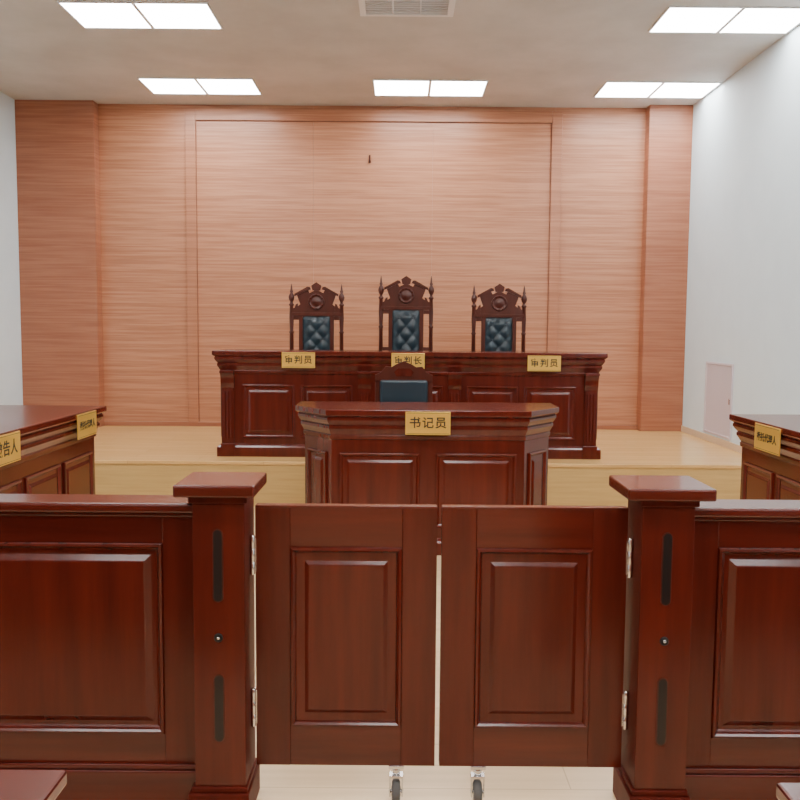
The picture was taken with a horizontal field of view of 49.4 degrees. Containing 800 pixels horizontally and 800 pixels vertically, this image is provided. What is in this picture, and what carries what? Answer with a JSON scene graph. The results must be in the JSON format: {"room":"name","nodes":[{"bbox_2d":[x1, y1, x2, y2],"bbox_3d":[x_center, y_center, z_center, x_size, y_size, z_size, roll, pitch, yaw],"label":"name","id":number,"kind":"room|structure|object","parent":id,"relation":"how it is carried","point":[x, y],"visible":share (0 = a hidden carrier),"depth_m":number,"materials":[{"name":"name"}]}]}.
{"room":"courtroom","nodes":[
{"label":"courtroom","id":0,"kind":"room"},
{"bbox_2d":[0,91,22,404],"bbox_3d":[-4.473,-0.846,3.816,0.100,4.150,13.140,0,5,0],"label":"wall","id":1,"kind":"structure","parent":0,"point":[11,387],"depth_m":9.83,"materials":[{"name":"white paint"}]},
{"bbox_2d":[15,100,692,430],"bbox_3d":[-0.542,-1.343,10.245,7.755,4.150,0.280,0,5,0],"label":"wall","id":2,"kind":"structure","parent":0,"point":[101,188],"depth_m":10.19,"materials":[{"name":"brown wood"}]},
{"bbox_2d":[104,421,636,429],"bbox_3d":[-0.352,0.302,10.382,6.360,0.050,0.035,0,5,0],"label":"baseboard","id":3,"kind":"structure","parent":2,"relation":"attached to","point":[109,423],"depth_m":10.36,"materials":[{"name":"brown wood"}]},
{"bbox_2d":[185,108,562,421],"bbox_3d":[-0.318,-1.516,10.235,4.390,3.700,0.030,0,5,0],"label":"trim","id":4,"kind":"structure","parent":2,"relation":"attached to","point":[555,118],"depth_m":10.11,"materials":[{"name":"brown wood"}]},
{"bbox_2d":[0,0,799,107],"bbox_3d":[-0.529,-2.933,3.642,7.955,0.100,13.140,0,5,0],"label":"ceiling","id":5,"kind":"structure","parent":0,"point":[530,53],"depth_m":8.11,"materials":[{"name":"paint"}]},
{"bbox_2d":[57,1,222,28],"bbox_3d":[-2.125,-3.182,7.205,1.200,0.012,0.600,0,5,0],"label":"ceiling light panel","id":6,"kind":"object","parent":5,"relation":"attached to","point":[89,14],"depth_m":7.18,"materials":[{"name":"white plastic"}]},
{"bbox_2d":[137,77,261,94],"bbox_3d":[-2.124,-3.355,9.308,1.200,0.012,0.600,0,5,0],"label":"ceiling light panel","id":7,"kind":"object","parent":5,"relation":"attached to","point":[209,86],"depth_m":9.29,"materials":[{"name":"white plastic"}]},
{"bbox_2d":[358,0,455,16],"bbox_3d":[0.055,-3.132,6.886,0.760,0.025,0.480,0,5,0],"label":"ceiling vent","id":8,"kind":"object","parent":5,"relation":"in","point":[389,8],"visible":1,"depth_m":6.96,"materials":[{"name":"white metal"}]},
{"bbox_2d":[373,79,487,96],"bbox_3d":[0.316,-3.336,9.308,1.200,0.012,0.600,0,5,0],"label":"ceiling light panel","id":9,"kind":"object","parent":5,"relation":"attached to","point":[382,87],"depth_m":9.29,"materials":[{"name":"white plastic"}]},
{"bbox_2d":[593,81,721,97],"bbox_3d":[2.736,-3.317,9.308,1.200,0.012,0.600,0,5,0],"label":"ceiling light panel","id":10,"kind":"object","parent":5,"relation":"attached to","point":[610,89],"depth_m":9.29,"materials":[{"name":"white plastic"}]},
{"bbox_2d":[648,6,799,33],"bbox_3d":[2.735,-3.144,7.205,1.200,0.012,0.600,0,5,0],"label":"ceiling light panel","id":11,"kind":"object","parent":5,"relation":"attached to","point":[675,19],"depth_m":7.19,"materials":[{"name":"white plastic"}]},
{"bbox_2d":[254,506,615,799],"bbox_3d":[-0.563,1.303,3.990,7.955,0.100,13.140,0,5,0],"label":"floor","id":12,"kind":"structure","parent":0,"point":[277,782],"depth_m":3.05,"materials":[{"name":"tile"}]},
{"bbox_2d":[0,769,66,799],"bbox_3d":[-1.514,1.079,1.381,1.788,0.760,0.535,0,5,0],"label":"desk","id":13,"kind":"object","parent":12,"relation":"on","point":[14,784],"visible":1,"depth_m":1.56,"materials":[{"name":"brown wood"}]},
{"bbox_2d":[0,405,106,493],"bbox_3d":[-2.550,0.647,4.946,0.946,1.020,2.486,0,5,0],"label":"desk","id":14,"kind":"object","parent":12,"relation":"on","point":[53,460],"visible":0.45,"depth_m":5.37,"materials":[{"name":"brown wood"}]},
{"bbox_2d":[0,431,20,466],"bbox_3d":[-2.069,0.260,4.568,0.010,0.160,0.340,0,5,0],"label":"nameplate","id":15,"kind":"object","parent":14,"relation":"attached to","point":[10,449],"visible":1,"depth_m":4.61,"materials":[{"name":"gold metal"}]},
{"bbox_2d":[77,410,96,439],"bbox_3d":[-2.068,0.163,5.754,0.010,0.160,0.340,0,5,0],"label":"nameplate","id":16,"kind":"object","parent":14,"relation":"attached to","point":[86,422],"visible":1,"depth_m":5.73,"materials":[{"name":"gold metal"}]},
{"bbox_2d":[0,494,194,799],"bbox_3d":[-2.537,0.817,2.868,3.768,1.022,0.150,0,5,0],"label":"partition panel","id":17,"kind":"object","parent":12,"relation":"on","point":[97,622],"visible":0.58,"depth_m":2.83,"materials":[{"name":"brown wood"}]},
{"bbox_2d":[173,472,266,799],"bbox_3d":[-0.574,0.798,2.825,0.249,1.098,0.260,0,5,0],"label":"gate post","id":18,"kind":"object","parent":12,"relation":"on","point":[226,767],"visible":0.98,"depth_m":2.75,"materials":[{"name":"brown wood"}]},
{"bbox_2d":[250,503,436,799],"bbox_3d":[-0.186,0.842,2.872,0.606,1.006,0.076,0,5,0],"label":"gate","id":19,"kind":"object","parent":18,"relation":"attached to","point":[346,593],"visible":1,"depth_m":2.85,"materials":[{"name":"brown wood"}]},
{"bbox_2d":[375,361,432,401],"bbox_3d":[0.027,0.353,6.962,0.490,1.315,0.460,0,5,0],"label":"chair","id":20,"kind":"object","parent":12,"relation":"on","point":[403,381],"visible":0.23,"depth_m":7.08,"materials":[{"name":"brown wood"}]},
{"bbox_2d":[94,425,741,507],"bbox_3d":[-0.557,0.636,9.054,7.753,0.400,2.735,0,5,0],"label":"platform","id":21,"kind":"object","parent":12,"relation":"on","point":[129,460],"visible":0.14,"depth_m":7.71,"materials":[{"name":"laminate"}]},
{"bbox_2d":[289,282,344,349],"bbox_3d":[-0.862,-0.370,8.780,0.577,1.645,0.481,0,5,0],"label":"chair","id":22,"kind":"object","parent":21,"relation":"on","point":[316,313],"visible":0.57,"depth_m":8.93,"materials":[{"name":"brown wood"}]},
{"bbox_2d":[378,276,433,350],"bbox_3d":[0.058,-0.400,8.777,0.577,1.719,0.481,0,5,0],"label":"chair","id":23,"kind":"object","parent":21,"relation":"on","point":[406,307],"visible":0.48,"depth_m":8.93,"materials":[{"name":"brown wood"}]},
{"bbox_2d":[212,349,607,458],"bbox_3d":[0.085,0.027,8.174,3.576,0.968,0.608,0,5,0],"label":"bench","id":24,"kind":"object","parent":21,"relation":"on","point":[259,397],"visible":0.71,"depth_m":7.94,"materials":[{"name":"brown wood"}]},
{"bbox_2d":[282,352,314,367],"bbox_3d":[-0.917,-0.360,7.855,0.300,0.140,0.010,0,5,0],"label":"nameplate","id":25,"kind":"object","parent":24,"relation":"attached to","point":[289,359],"visible":1,"depth_m":7.85,"materials":[{"name":"gold metal"}]},
{"bbox_2d":[391,353,424,368],"bbox_3d":[0.073,-0.352,7.855,0.300,0.140,0.010,0,5,0],"label":"nameplate","id":26,"kind":"object","parent":24,"relation":"attached to","point":[416,359],"visible":0.82,"depth_m":7.85,"materials":[{"name":"gold metal"}]},
{"bbox_2d":[527,356,560,370],"bbox_3d":[1.303,-0.330,7.856,0.300,0.140,0.010,0,5,0],"label":"nameplate","id":27,"kind":"object","parent":24,"relation":"attached to","point":[535,363],"visible":1,"depth_m":7.85,"materials":[{"name":"gold metal"}]},
{"bbox_2d":[471,284,526,350],"bbox_3d":[1.013,-0.355,8.780,0.577,1.645,0.481,0,5,0],"label":"chair","id":28,"kind":"object","parent":21,"relation":"on","point":[498,315],"visible":0.44,"depth_m":8.93,"materials":[{"name":"brown wood"}]},
{"bbox_2d":[295,401,558,554],"bbox_3d":[0.193,0.552,6.356,1.911,1.020,0.696,0,5,0],"label":"desk","id":29,"kind":"object","parent":12,"relation":"on","point":[356,452],"visible":0.7,"depth_m":6.06,"materials":[{"name":"brown wood"}]},
{"bbox_2d":[405,412,450,434],"bbox_3d":[0.192,0.161,5.970,0.310,0.160,0.010,0,5,0],"label":"nameplate","id":30,"kind":"object","parent":29,"relation":"attached to","point":[416,423],"visible":1,"depth_m":5.97,"materials":[{"name":"gold metal"}]},
{"bbox_2d":[609,475,716,799],"bbox_3d":[0.829,0.809,2.825,0.270,1.098,0.260,0,5,0],"label":"gate post","id":31,"kind":"object","parent":12,"relation":"on","point":[661,512],"visible":0.98,"depth_m":2.75,"materials":[{"name":"brown wood"}]},
{"bbox_2d":[439,504,632,799],"bbox_3d":[0.442,0.847,2.872,0.620,1.006,0.076,0,5,0],"label":"gate","id":32,"kind":"object","parent":31,"relation":"attached to","point":[533,602],"visible":1,"depth_m":2.85,"materials":[{"name":"brown wood"}]},
{"bbox_2d":[685,499,799,799],"bbox_3d":[2.109,0.853,2.868,2.386,1.022,0.150,0,5,0],"label":"partition panel","id":33,"kind":"object","parent":12,"relation":"on","point":[743,725],"visible":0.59,"depth_m":2.83,"materials":[{"name":"brown wood"}]},
{"bbox_2d":[729,414,799,499],"bbox_3d":[2.695,0.698,4.822,0.936,1.020,2.236,0,5,0],"label":"desk","id":34,"kind":"object","parent":12,"relation":"on","point":[764,475],"visible":0.45,"depth_m":5.44,"materials":[{"name":"brown wood"}]},
{"bbox_2d":[754,423,780,455],"bbox_3d":[2.225,0.236,5.276,0.010,0.160,0.360,0,5,0],"label":"nameplate","id":35,"kind":"object","parent":34,"relation":"attached to","point":[767,438],"visible":1,"depth_m":5.26,"materials":[{"name":"gold metal"}]},
{"bbox_2d":[776,782,799,799],"bbox_3d":[1.587,1.105,1.359,1.808,0.760,0.530,0,5,0],"label":"desk","id":36,"kind":"object","parent":12,"relation":"on","point":[784,791],"visible":1,"depth_m":1.56,"materials":[{"name":"brown wood"}]},
{"bbox_2d":[682,24,799,444],"bbox_3d":[3.381,-0.784,3.816,0.100,4.150,13.140,0,5,0],"label":"wall","id":37,"kind":"structure","parent":0,"point":[743,304],"depth_m":8.30,"materials":[{"name":"white paint"}]},
{"bbox_2d":[681,425,741,452],"bbox_3d":[3.309,1.056,3.888,0.015,0.470,12.780,0,5,0],"label":"baseboard","id":38,"kind":"structure","parent":37,"relation":"attached to","point":[707,437],"depth_m":9.21,"materials":[{"name":"beige wood"}]},
{"bbox_2d":[703,361,733,439],"bbox_3d":[3.315,-0.008,9.078,0.018,0.760,0.760,0,5,0],"label":"access panel","id":39,"kind":"object","parent":37,"relation":"attached to","point":[718,399],"visible":1,"depth_m":9.05,"materials":[{"name":"paint"}]}
]}

